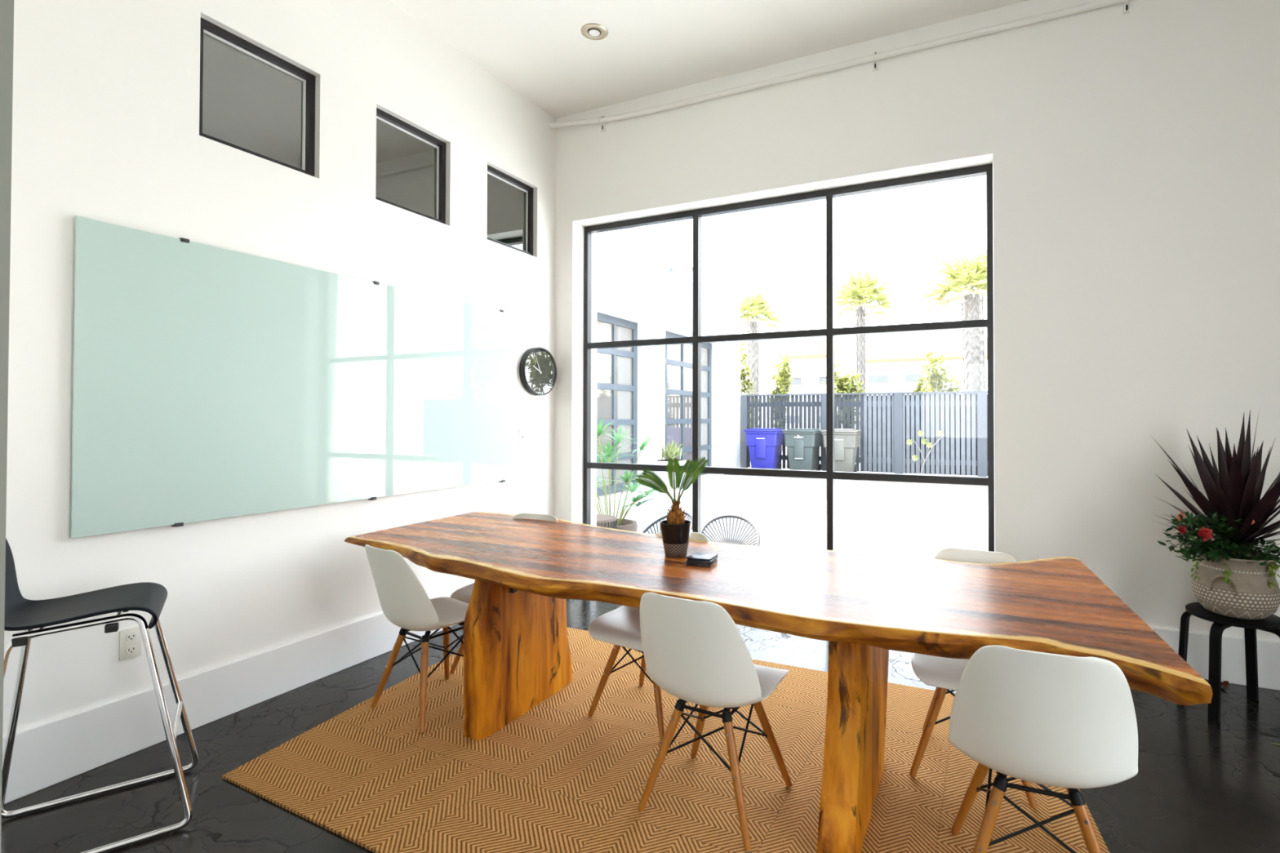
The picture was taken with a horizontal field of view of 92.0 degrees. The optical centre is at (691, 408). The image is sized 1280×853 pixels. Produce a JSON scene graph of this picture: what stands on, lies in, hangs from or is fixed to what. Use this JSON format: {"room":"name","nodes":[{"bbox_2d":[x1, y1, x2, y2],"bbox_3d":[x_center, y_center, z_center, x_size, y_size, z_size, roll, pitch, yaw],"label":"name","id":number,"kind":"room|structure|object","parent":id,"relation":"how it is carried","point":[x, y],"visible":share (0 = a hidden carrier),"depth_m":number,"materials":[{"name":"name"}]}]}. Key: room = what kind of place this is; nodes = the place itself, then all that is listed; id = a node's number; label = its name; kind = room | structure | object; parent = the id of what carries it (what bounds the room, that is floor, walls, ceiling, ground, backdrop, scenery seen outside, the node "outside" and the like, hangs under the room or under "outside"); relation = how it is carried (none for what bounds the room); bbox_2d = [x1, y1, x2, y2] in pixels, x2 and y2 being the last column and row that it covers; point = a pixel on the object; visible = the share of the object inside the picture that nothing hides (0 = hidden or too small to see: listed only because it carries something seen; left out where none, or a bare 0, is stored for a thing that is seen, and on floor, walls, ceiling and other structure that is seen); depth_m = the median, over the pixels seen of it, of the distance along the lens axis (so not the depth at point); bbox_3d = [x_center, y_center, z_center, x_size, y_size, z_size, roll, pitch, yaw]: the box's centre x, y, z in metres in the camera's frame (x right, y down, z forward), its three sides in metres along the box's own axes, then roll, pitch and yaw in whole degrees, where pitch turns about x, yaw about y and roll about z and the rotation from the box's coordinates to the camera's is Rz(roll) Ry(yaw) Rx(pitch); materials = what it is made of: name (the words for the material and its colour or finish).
{"room":"meeting room","nodes":[
{"label":"meeting room","id":0,"kind":"room"},
{"bbox_2d":[2,0,555,736],"bbox_3d":[-1.921,-0.494,3.456,0.150,3.798,4.200,0,-1,25],"label":"wall","id":1,"kind":"structure","parent":0,"point":[105,100],"depth_m":2.84,"materials":[{"name":"paint"}]},
{"bbox_2d":[119,626,141,661],"bbox_3d":[-2.272,0.950,2.497,0.010,0.120,0.072,0,-1,25],"label":"power outlet","id":2,"kind":"object","parent":1,"relation":"attached to","point":[130,639],"visible":0.94,"depth_m":2.49,"materials":[{"name":"white plastic"}]},
{"bbox_2d":[125,645,136,653],"bbox_3d":[-2.270,0.976,2.496,0.004,0.029,0.035,0,-1,25],"label":"receptacle","id":3,"kind":"object","parent":2,"relation":"attached to","point":[129,649],"depth_m":2.49,"materials":[{"name":"white plastic"}]},
{"bbox_2d":[125,632,136,641],"bbox_3d":[-2.270,0.923,2.496,0.004,0.029,0.035,0,-1,25],"label":"receptacle","id":4,"kind":"object","parent":2,"relation":"attached to","point":[130,637],"depth_m":2.49,"materials":[{"name":"white plastic"}]},
{"bbox_2d":[2,582,473,804],"bbox_3d":[-1.888,1.286,3.306,0.020,0.235,3.700,0,-1,25],"label":"baseboard","id":5,"kind":"structure","parent":1,"relation":"attached to","point":[49,753],"depth_m":2.67,"materials":[{"name":"paint"}]},
{"bbox_2d":[199,17,315,176],"bbox_3d":[-2.121,-1.483,3.007,0.045,0.550,0.549,0,-1,25],"label":"window","id":6,"kind":"structure","parent":1,"relation":"in","point":[208,28],"depth_m":3.09,"materials":[{"name":"black metal"}]},
{"bbox_2d":[71,215,513,537],"bbox_3d":[-1.829,-0.105,3.430,0.032,1.236,2.424,0,-1,25],"label":"whiteboard","id":7,"kind":"object","parent":1,"relation":"attached to","point":[210,382],"visible":1,"depth_m":2.93,"materials":[{"name":"white glass"}]},
{"bbox_2d":[375,107,445,224],"bbox_3d":[-1.749,-1.472,3.804,0.045,0.550,0.546,0,-1,25],"label":"window","id":8,"kind":"structure","parent":1,"relation":"in","point":[381,115],"depth_m":3.98,"materials":[{"name":"black metal"}]},
{"bbox_2d":[486,164,533,255],"bbox_3d":[-1.379,-1.461,4.599,0.045,0.550,0.542,0,-1,25],"label":"window","id":9,"kind":"structure","parent":1,"relation":"in","point":[491,171],"depth_m":4.80,"materials":[{"name":"black metal"}]},
{"bbox_2d":[518,428,525,444],"bbox_3d":[-1.274,0.211,4.640,0.016,0.120,0.072,0,-1,25],"label":"light switch","id":10,"kind":"object","parent":1,"relation":"attached to","point":[522,433],"visible":1,"depth_m":4.64,"materials":[{"name":"white plastic"}]},
{"bbox_2d":[519,346,557,395],"bbox_3d":[-1.183,-0.289,4.768,0.054,0.372,0.372,0,-1,28],"label":"wall clock","id":11,"kind":"object","parent":1,"relation":"attached to","point":[538,372],"visible":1,"depth_m":4.75,"materials":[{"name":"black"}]},
{"bbox_2d":[202,32,522,249],"bbox_3d":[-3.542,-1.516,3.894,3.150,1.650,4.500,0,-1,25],"label":"window panes","id":12,"kind":"structure","parent":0,"point":[248,103],"depth_m":4.88,"materials":[{"name":"glass"}]},
{"bbox_2d":[0,599,1279,852],"bbox_3d":[-0.191,1.431,0.637,5.850,0.120,7.800,0,-1,25],"label":"floor","id":13,"kind":"structure","parent":0,"point":[1200,784],"depth_m":2.27,"materials":[{"name":"black polished marble with veining"}]},
{"bbox_2d":[1,537,198,852],"bbox_3d":[-2.011,0.866,2.055,0.568,1.040,0.436,1,-1,-36],"label":"bar stool","id":14,"kind":"object","parent":13,"relation":"on","point":[21,613],"visible":0.96,"depth_m":2.05,"materials":[{"name":"black plastic"}]},
{"bbox_2d":[222,627,1109,852],"bbox_3d":[-0.072,1.391,2.559,3.294,0.010,2.026,0,-1,26],"label":"rug","id":15,"kind":"object","parent":13,"relation":"on","point":[557,778],"visible":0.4,"depth_m":2.31,"materials":[{"name":"wicker"}]},
{"bbox_2d":[364,544,469,733],"bbox_3d":[-1.221,0.997,2.888,0.441,0.782,0.528,0,-1,35],"label":"shell chair","id":16,"kind":"object","parent":15,"relation":"on","point":[404,602],"visible":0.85,"depth_m":2.71,"materials":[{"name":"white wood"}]},
{"bbox_2d":[449,512,557,673],"bbox_3d":[-0.998,1.004,3.376,0.441,0.782,0.528,0,-1,22],"label":"shell chair","id":17,"kind":"object","parent":15,"relation":"on","point":[464,594],"visible":0.2,"depth_m":3.27,"materials":[{"name":"white plastic"}]},
{"bbox_2d":[587,530,708,741],"bbox_3d":[-0.174,0.998,2.861,0.441,0.782,0.528,0,-1,32],"label":"shell chair","id":18,"kind":"object","parent":15,"relation":"on","point":[620,627],"visible":0.37,"depth_m":2.77,"materials":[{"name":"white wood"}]},
{"bbox_2d":[637,592,791,850],"bbox_3d":[0.079,0.989,2.169,0.441,0.782,0.528,0,-1,29],"label":"shell chair","id":19,"kind":"object","parent":15,"relation":"on","point":[695,651],"visible":1,"depth_m":1.99,"materials":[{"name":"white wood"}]},
{"bbox_2d":[344,511,1213,852],"bbox_3d":[-0.073,1.013,2.715,3.375,0.750,1.382,0,-1,25],"label":"dining table","id":20,"kind":"object","parent":15,"relation":"on","point":[517,655],"visible":0.94,"depth_m":2.24,"materials":[{"name":"brown wood"}]},
{"bbox_2d":[635,456,708,557],"bbox_3d":[-0.092,0.421,2.701,0.317,0.433,0.180,0,-1,-7],"label":"potted palm","id":21,"kind":"object","parent":20,"relation":"on","point":[675,531],"visible":1,"depth_m":2.66,"materials":[{"name":"plant"}]},
{"bbox_2d":[659,520,692,544],"bbox_3d":[-0.069,0.535,2.684,0.141,0.086,0.141,0,-1,25],"label":"pot","id":22,"kind":"object","parent":21,"relation":"on","point":[673,531],"depth_m":2.63,"materials":[{"name":"black ceramic"}]},
{"bbox_2d":[686,559,717,567],"bbox_3d":[0.043,0.632,2.539,0.100,0.007,0.110,0,-1,17],"label":"coaster","id":23,"kind":"object","parent":20,"relation":"on","point":[715,561],"visible":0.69,"depth_m":2.49,"materials":[{"name":"black stone"}]},
{"bbox_2d":[685,558,716,564],"bbox_3d":[0.040,0.625,2.545,0.100,0.007,0.110,0,-1,20],"label":"coaster","id":24,"kind":"object","parent":23,"relation":"on","point":[686,562],"visible":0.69,"depth_m":2.49,"materials":[{"name":"black stone"}]},
{"bbox_2d":[687,555,717,563],"bbox_3d":[0.045,0.617,2.540,0.100,0.007,0.110,0,-1,18],"label":"coaster","id":25,"kind":"object","parent":24,"relation":"on","point":[715,557],"visible":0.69,"depth_m":2.49,"materials":[{"name":"black stone"}]},
{"bbox_2d":[686,551,717,560],"bbox_3d":[0.043,0.610,2.547,0.100,0.007,0.110,0,-1,19],"label":"coaster","id":26,"kind":"object","parent":25,"relation":"on","point":[695,556],"visible":1,"depth_m":2.53,"materials":[{"name":"black stone"}]},
{"bbox_2d":[909,547,1036,808],"bbox_3d":[1.105,0.994,2.420,0.441,0.782,0.528,0,-1,27],"label":"shell chair","id":27,"kind":"object","parent":15,"relation":"on","point":[943,673],"visible":0.35,"depth_m":2.32,"materials":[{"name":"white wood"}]},
{"bbox_2d":[948,645,1137,852],"bbox_3d":[0.958,0.985,1.729,0.441,0.782,0.528,0,-1,22],"label":"shell chair","id":28,"kind":"object","parent":15,"relation":"on","point":[1069,722],"visible":1,"depth_m":1.54,"materials":[{"name":"white plastic"}]},
{"bbox_2d":[1203,678,1228,688],"bbox_3d":[2.667,1.396,3.126,0.114,0.014,0.109,0,-1,25],"label":"fallen leaf","id":29,"kind":"object","parent":13,"relation":"on","point":[1225,683],"visible":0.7,"depth_m":3.13,"materials":[{"name":"brown plant"}]},
{"bbox_2d":[1177,602,1279,723],"bbox_3d":[2.529,1.179,2.877,0.350,0.451,0.350,0,-1,15],"label":"round stool","id":30,"kind":"object","parent":13,"relation":"on","point":[1272,624],"visible":0.78,"depth_m":2.79,"materials":[{"name":"black paint"}]},
{"bbox_2d":[1150,408,1279,619],"bbox_3d":[2.537,0.476,2.811,0.707,0.953,0.597,0,-1,25],"label":"flower planter","id":31,"kind":"object","parent":30,"relation":"on","point":[1233,579],"visible":1,"depth_m":2.80,"materials":[{"name":"plant"}]},
{"bbox_2d":[388,0,1028,118],"bbox_3d":[0.575,-2.479,2.320,5.850,0.150,4.200,0,-1,25],"label":"ceiling","id":32,"kind":"structure","parent":0,"point":[540,49],"depth_m":3.91,"materials":[{"name":"paint"}]},
{"bbox_2d":[581,22,608,39],"bbox_3d":[-0.615,-2.380,3.897,0.170,0.012,0.170,0,-1,25],"label":"recessed light","id":33,"kind":"object","parent":32,"relation":"in","point":[593,31],"visible":1,"depth_m":3.88,"materials":[{"name":"silver metal"}]},
{"bbox_2d":[595,446,988,558],"bbox_3d":[7.333,1.756,23.110,60.000,0.130,80.000,0,-1,25],"label":"ground","id":34,"kind":"structure","parent":0,"point":[920,520],"depth_m":9.09,"materials":[{"name":"concrete"}]},
{"bbox_2d":[595,514,617,528],"bbox_3d":[-0.916,1.246,5.889,0.419,0.426,0.418,0,-1,25],"label":"wicker stool","id":35,"kind":"object","parent":34,"relation":"on","point":[606,521],"visible":0.2,"depth_m":5.80,"materials":[{"name":"beige wicker"}]},
{"bbox_2d":[616,518,637,532],"bbox_3d":[-0.842,1.325,6.426,0.560,0.280,0.560,0,-1,25],"label":"basket","id":36,"kind":"object","parent":34,"relation":"on","point":[629,525],"depth_m":6.35,"materials":[{"name":"wicker"}]},
{"bbox_2d":[596,418,665,532],"bbox_3d":[-0.810,0.783,6.448,1.165,1.364,1.039,0,-1,25],"label":"palm","id":37,"kind":"object","parent":34,"relation":"on","point":[624,524],"visible":0.57,"depth_m":6.34,"materials":[{"name":"plant"}]},
{"bbox_2d":[641,511,692,534],"bbox_3d":[-0.287,1.241,5.870,0.576,0.452,0.642,-1,-1,45],"label":"lounge chair","id":38,"kind":"object","parent":34,"relation":"on","point":[689,515],"visible":0.15,"depth_m":6.08,"materials":[{"name":"metal"}]},
{"bbox_2d":[596,229,742,496],"bbox_3d":[-3.861,-0.746,12.446,6.740,4.570,10.450,0,-1,25],"label":"building wing","id":39,"kind":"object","parent":34,"relation":"on","point":[644,292],"visible":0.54,"depth_m":11.78,"materials":[{"name":"white paint"}]},
{"bbox_2d":[654,439,685,492],"bbox_3d":[-0.393,1.037,11.534,0.605,0.989,0.884,0,-1,19],"label":"planter","id":40,"kind":"object","parent":34,"relation":"on","point":[673,453],"visible":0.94,"depth_m":11.40,"materials":[{"name":"plant"}]},
{"bbox_2d":[700,515,760,546],"bbox_3d":[0.341,1.238,5.600,0.576,0.452,0.642,0,-1,5],"label":"lounge chair","id":41,"kind":"object","parent":34,"relation":"on","point":[735,540],"visible":0.33,"depth_m":5.75,"materials":[{"name":"white metal"}]},
{"bbox_2d":[740,340,755,428],"bbox_3d":[1.358,-0.189,18.099,1.108,3.622,1.238,0,-1,-26],"label":"leafy shrub","id":42,"kind":"object","parent":34,"relation":"on","point":[744,375],"visible":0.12,"depth_m":17.99,"materials":[{"name":"green plant"}]},
{"bbox_2d":[740,288,786,424],"bbox_3d":[2.022,-1.157,20.098,2.313,5.603,2.228,0,-1,25],"label":"fan palm","id":43,"kind":"object","parent":34,"relation":"on","point":[757,306],"visible":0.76,"depth_m":19.96,"materials":[{"name":"green plant"}]},
{"bbox_2d":[768,351,795,461],"bbox_3d":[2.584,-0.019,17.852,0.821,3.276,0.981,0,-1,25],"label":"leafy shrub","id":44,"kind":"object","parent":34,"relation":"on","point":[783,387],"visible":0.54,"depth_m":17.72,"materials":[{"name":"green plant"}]},
{"bbox_2d":[821,363,866,429],"bbox_3d":[3.991,0.206,16.067,1.242,2.788,1.009,0,-1,25],"label":"leafy shrub","id":45,"kind":"object","parent":34,"relation":"on","point":[844,385],"visible":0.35,"depth_m":15.98,"materials":[{"name":"green plant"}]},
{"bbox_2d":[724,468,987,486],"bbox_3d":[8.598,1.535,12.097,16.400,0.030,1.900,0,-1,25],"label":"planting bed","id":46,"kind":"object","parent":34,"relation":"on","point":[776,468],"visible":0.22,"depth_m":13.77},
{"bbox_2d":[743,427,785,469],"bbox_3d":[1.801,1.011,15.084,0.821,1.070,0.918,0,-1,23],"label":"bin","id":47,"kind":"object","parent":46,"relation":"on","point":[764,444],"visible":0.86,"depth_m":14.75,"materials":[{"name":"blue plastic"}]},
{"bbox_2d":[782,428,822,471],"bbox_3d":[2.684,1.008,14.749,0.798,1.070,0.918,0,-1,28],"label":"bin","id":48,"kind":"object","parent":46,"relation":"on","point":[803,446],"visible":0.91,"depth_m":14.42,"materials":[{"name":"grey plastic"}]},
{"bbox_2d":[820,428,861,471],"bbox_3d":[3.489,1.004,14.352,0.798,1.070,0.918,0,-1,23],"label":"bin","id":49,"kind":"object","parent":46,"relation":"on","point":[846,441],"visible":0.65,"depth_m":13.98,"materials":[{"name":"grey plastic"}]},
{"bbox_2d":[740,391,987,477],"bbox_3d":[8.751,0.560,12.541,16.490,1.929,0.130,0,-1,25],"label":"slatted fence","id":50,"kind":"object","parent":46,"relation":"on","point":[888,421],"visible":0.32,"depth_m":14.33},
{"bbox_2d":[906,430,943,474],"bbox_3d":[5.289,1.004,13.982,0.804,1.074,0.076,0,-1,25],"label":"vine","id":51,"kind":"object","parent":46,"relation":"on","point":[920,433],"visible":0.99,"depth_m":13.98,"materials":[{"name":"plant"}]},
{"bbox_2d":[819,266,900,462],"bbox_3d":[5.102,-1.351,18.651,2.387,5.962,2.234,0,-1,0],"label":"fan palm","id":52,"kind":"object","parent":34,"relation":"on","point":[860,291],"visible":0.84,"depth_m":18.54,"materials":[{"name":"green plant"}]},
{"bbox_2d":[768,336,986,430],"bbox_3d":[11.263,-1.195,37.373,12.100,6.150,6.900,0,-1,25],"label":"building","id":53,"kind":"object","parent":34,"relation":"on","point":[891,366],"visible":0.27,"depth_m":34.92,"materials":[{"name":"white paint"}]},
{"bbox_2d":[909,373,931,395],"bbox_3d":[6.536,0.309,17.211,0.928,2.616,0.806,0,-1,25],"label":"leafy shrub","id":54,"kind":"object","parent":34,"relation":"on","point":[918,386],"visible":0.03,"depth_m":17.18,"materials":[{"name":"green plant"}]},
{"bbox_2d":[919,350,965,394],"bbox_3d":[6.600,0.014,16.246,1.189,3.181,1.142,0,-1,25],"label":"leafy shrub","id":55,"kind":"object","parent":34,"relation":"on","point":[933,375],"visible":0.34,"depth_m":16.11,"materials":[{"name":"green plant"}]},
{"bbox_2d":[915,248,986,394],"bbox_3d":[7.811,-1.509,17.406,2.979,6.263,3.131,0,-1,25],"label":"fan palm","id":56,"kind":"object","parent":34,"relation":"on","point":[973,275],"visible":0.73,"depth_m":17.35,"materials":[{"name":"green plant"}]},
{"bbox_2d":[554,0,1279,642],"bbox_3d":[1.499,-0.483,3.986,5.600,3.798,0.350,0,-1,25],"label":"wall","id":57,"kind":"structure","parent":0,"point":[1134,155],"depth_m":3.49,"materials":[{"name":"paint"}]},
{"bbox_2d":[582,163,994,551],"bbox_3d":[0.496,-0.050,4.461,3.053,2.943,0.056,0,-1,25],"label":"window","id":58,"kind":"structure","parent":57,"relation":"in","point":[828,194],"depth_m":4.30,"materials":[{"name":"black metal"}]},
{"bbox_2d":[547,0,1131,131],"bbox_3d":[1.306,-2.246,3.850,5.378,0.141,0.100,0,-1,25],"label":"conduit pipe","id":59,"kind":"object","parent":57,"relation":"attached to","point":[876,55],"visible":1,"depth_m":3.95,"materials":[{"name":"white metal"}]},
{"bbox_2d":[1150,626,1279,690],"bbox_3d":[2.780,1.290,3.160,2.195,0.235,0.020,0,-1,25],"label":"baseboard","id":60,"kind":"structure","parent":57,"relation":"attached to","point":[1233,649],"depth_m":3.15,"materials":[{"name":"paint"}]},
{"bbox_3d":[-0.170,-0.531,0.406,5.600,3.798,0.150,0,-1,25],"label":"wall","id":61,"kind":"structure","parent":0,"visible":0},
{"bbox_2d":[0,0,13,852],"bbox_3d":[-1.023,-0.378,0.801,0.018,3.500,0.190,0,-1,25],"label":"trim","id":62,"kind":"structure","parent":61,"relation":"attached to","point":[6,6],"depth_m":0.88,"materials":[{"name":"paint"}]},
{"label":"outside","id":63,"kind":"structure","parent":0,"visible":0},
{"bbox_2d":[778,179,986,206],"bbox_3d":[21.150,-10.044,22.344,85.803,1.286,0.040,0,-1,25],"label":"power line","id":64,"kind":"object","parent":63,"point":[980,180],"visible":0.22,"depth_m":27.91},
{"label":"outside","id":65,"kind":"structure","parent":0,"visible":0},
{"bbox_2d":[621,185,986,230],"bbox_3d":[21.150,-9.794,22.341,85.803,1.286,0.040,0,-1,25],"label":"power line","id":66,"kind":"object","parent":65,"point":[980,185],"visible":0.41,"depth_m":29.41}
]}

